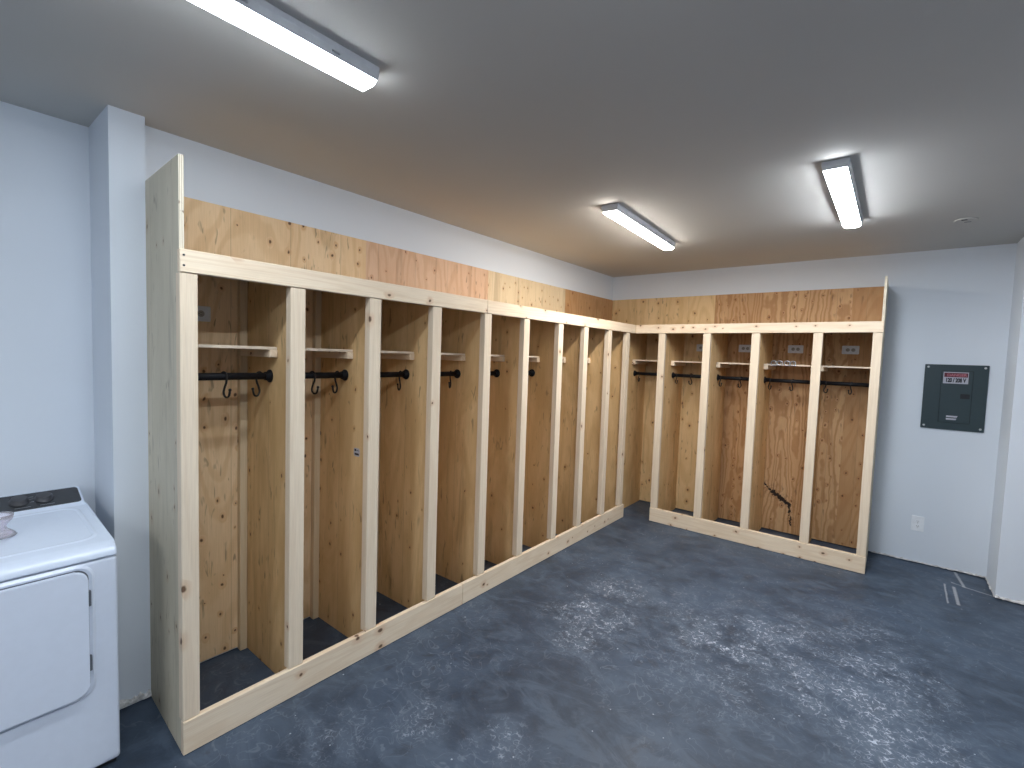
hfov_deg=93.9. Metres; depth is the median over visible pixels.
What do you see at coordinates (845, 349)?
outlet plate
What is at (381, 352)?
shelf
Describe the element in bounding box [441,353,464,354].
shelf
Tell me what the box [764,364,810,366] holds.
shelf
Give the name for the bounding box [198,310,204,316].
socket
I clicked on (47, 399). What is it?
wall
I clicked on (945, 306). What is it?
wall
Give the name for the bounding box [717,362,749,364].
shelf
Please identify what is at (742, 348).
outlet plate
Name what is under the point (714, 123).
ceiling
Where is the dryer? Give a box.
[0,486,119,767]
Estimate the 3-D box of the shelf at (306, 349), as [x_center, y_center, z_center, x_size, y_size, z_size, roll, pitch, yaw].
[-1.183,-0.196,2.687,0.376,0.014,0.408,5,4,39]
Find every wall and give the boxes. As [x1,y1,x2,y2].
[0,101,95,514]
[145,125,612,662]
[612,243,1016,576]
[986,237,1023,600]
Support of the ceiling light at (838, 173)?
attached to the ceiling
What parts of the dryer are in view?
knob, control panel, knob, door, lid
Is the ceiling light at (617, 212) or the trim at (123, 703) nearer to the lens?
the trim at (123, 703)
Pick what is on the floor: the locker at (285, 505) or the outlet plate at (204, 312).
the locker at (285, 505)
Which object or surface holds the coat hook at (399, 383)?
hanging from the locker at (285, 505)
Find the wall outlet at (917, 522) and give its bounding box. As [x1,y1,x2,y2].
[911,515,924,531]
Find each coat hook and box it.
[221,371,231,397]
[251,371,261,396]
[310,371,318,393]
[331,371,338,393]
[397,370,401,390]
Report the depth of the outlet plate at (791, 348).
4.73 m
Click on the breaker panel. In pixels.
(954, 396)
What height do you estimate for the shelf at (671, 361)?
0.014 m
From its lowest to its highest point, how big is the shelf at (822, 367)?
0.014 m
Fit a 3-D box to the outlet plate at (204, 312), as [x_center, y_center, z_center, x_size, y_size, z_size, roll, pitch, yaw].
[-1.609,-0.360,2.434,0.007,0.078,0.132,5,4,39]
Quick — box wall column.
[89,105,150,709]
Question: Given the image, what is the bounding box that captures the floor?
[99,500,1023,767]
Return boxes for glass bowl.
[0,511,16,539]
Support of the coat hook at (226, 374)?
hanging from the locker at (285, 505)
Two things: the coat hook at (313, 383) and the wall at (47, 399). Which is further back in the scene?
the coat hook at (313, 383)
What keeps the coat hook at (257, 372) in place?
hanging from the locker at (285, 505)
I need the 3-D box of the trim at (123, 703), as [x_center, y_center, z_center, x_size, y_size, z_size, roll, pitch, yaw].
[-1.779,1.485,2.257,0.015,0.042,0.130,5,4,39]
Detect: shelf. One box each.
[198,344,276,349]
[305,348,352,351]
[380,351,413,353]
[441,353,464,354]
[671,361,701,362]
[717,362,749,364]
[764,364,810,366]
[821,366,869,368]
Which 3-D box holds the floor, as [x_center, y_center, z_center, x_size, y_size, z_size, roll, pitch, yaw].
[-0.295,1.684,1.018,5.300,0.100,10.200,5,4,39]
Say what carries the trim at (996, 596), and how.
attached to the wall at (1005, 566)
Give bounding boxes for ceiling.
[0,0,1023,276]
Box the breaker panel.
[920,364,989,432]
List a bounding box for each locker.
[145,153,635,755]
[612,276,888,573]
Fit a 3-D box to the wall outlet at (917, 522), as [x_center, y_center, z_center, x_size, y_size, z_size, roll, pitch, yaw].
[3.557,1.223,4.192,0.086,0.132,0.007,5,4,39]
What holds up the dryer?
on the floor
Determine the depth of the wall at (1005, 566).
3.55 m
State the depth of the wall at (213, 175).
3.02 m
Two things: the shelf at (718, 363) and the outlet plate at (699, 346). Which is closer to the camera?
the shelf at (718, 363)
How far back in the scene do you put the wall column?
2.19 m
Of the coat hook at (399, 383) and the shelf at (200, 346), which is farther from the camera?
the coat hook at (399, 383)
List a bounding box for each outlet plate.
[198,306,210,321]
[696,344,702,350]
[739,345,750,351]
[788,345,803,352]
[842,346,859,353]
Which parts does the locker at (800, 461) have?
hanging rod, panel, hanging rod, hanging rod, panel, hanging rod, hanging rod, panel, panel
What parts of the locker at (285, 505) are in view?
panel, hanging rod, panel, panel, hanging rod, hanging rod, panel, hanging rod, panel, panel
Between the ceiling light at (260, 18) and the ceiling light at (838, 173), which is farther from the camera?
the ceiling light at (838, 173)
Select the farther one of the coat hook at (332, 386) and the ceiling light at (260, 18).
the coat hook at (332, 386)
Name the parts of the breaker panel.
door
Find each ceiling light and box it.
[188,0,378,90]
[601,203,674,249]
[821,157,862,227]
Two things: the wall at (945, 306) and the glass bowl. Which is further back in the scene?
the wall at (945, 306)
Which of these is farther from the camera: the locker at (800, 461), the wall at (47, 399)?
the locker at (800, 461)
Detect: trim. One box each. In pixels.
[119,689,151,708]
[871,551,984,577]
[995,595,1023,604]
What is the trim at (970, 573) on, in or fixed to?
attached to the wall at (945, 306)

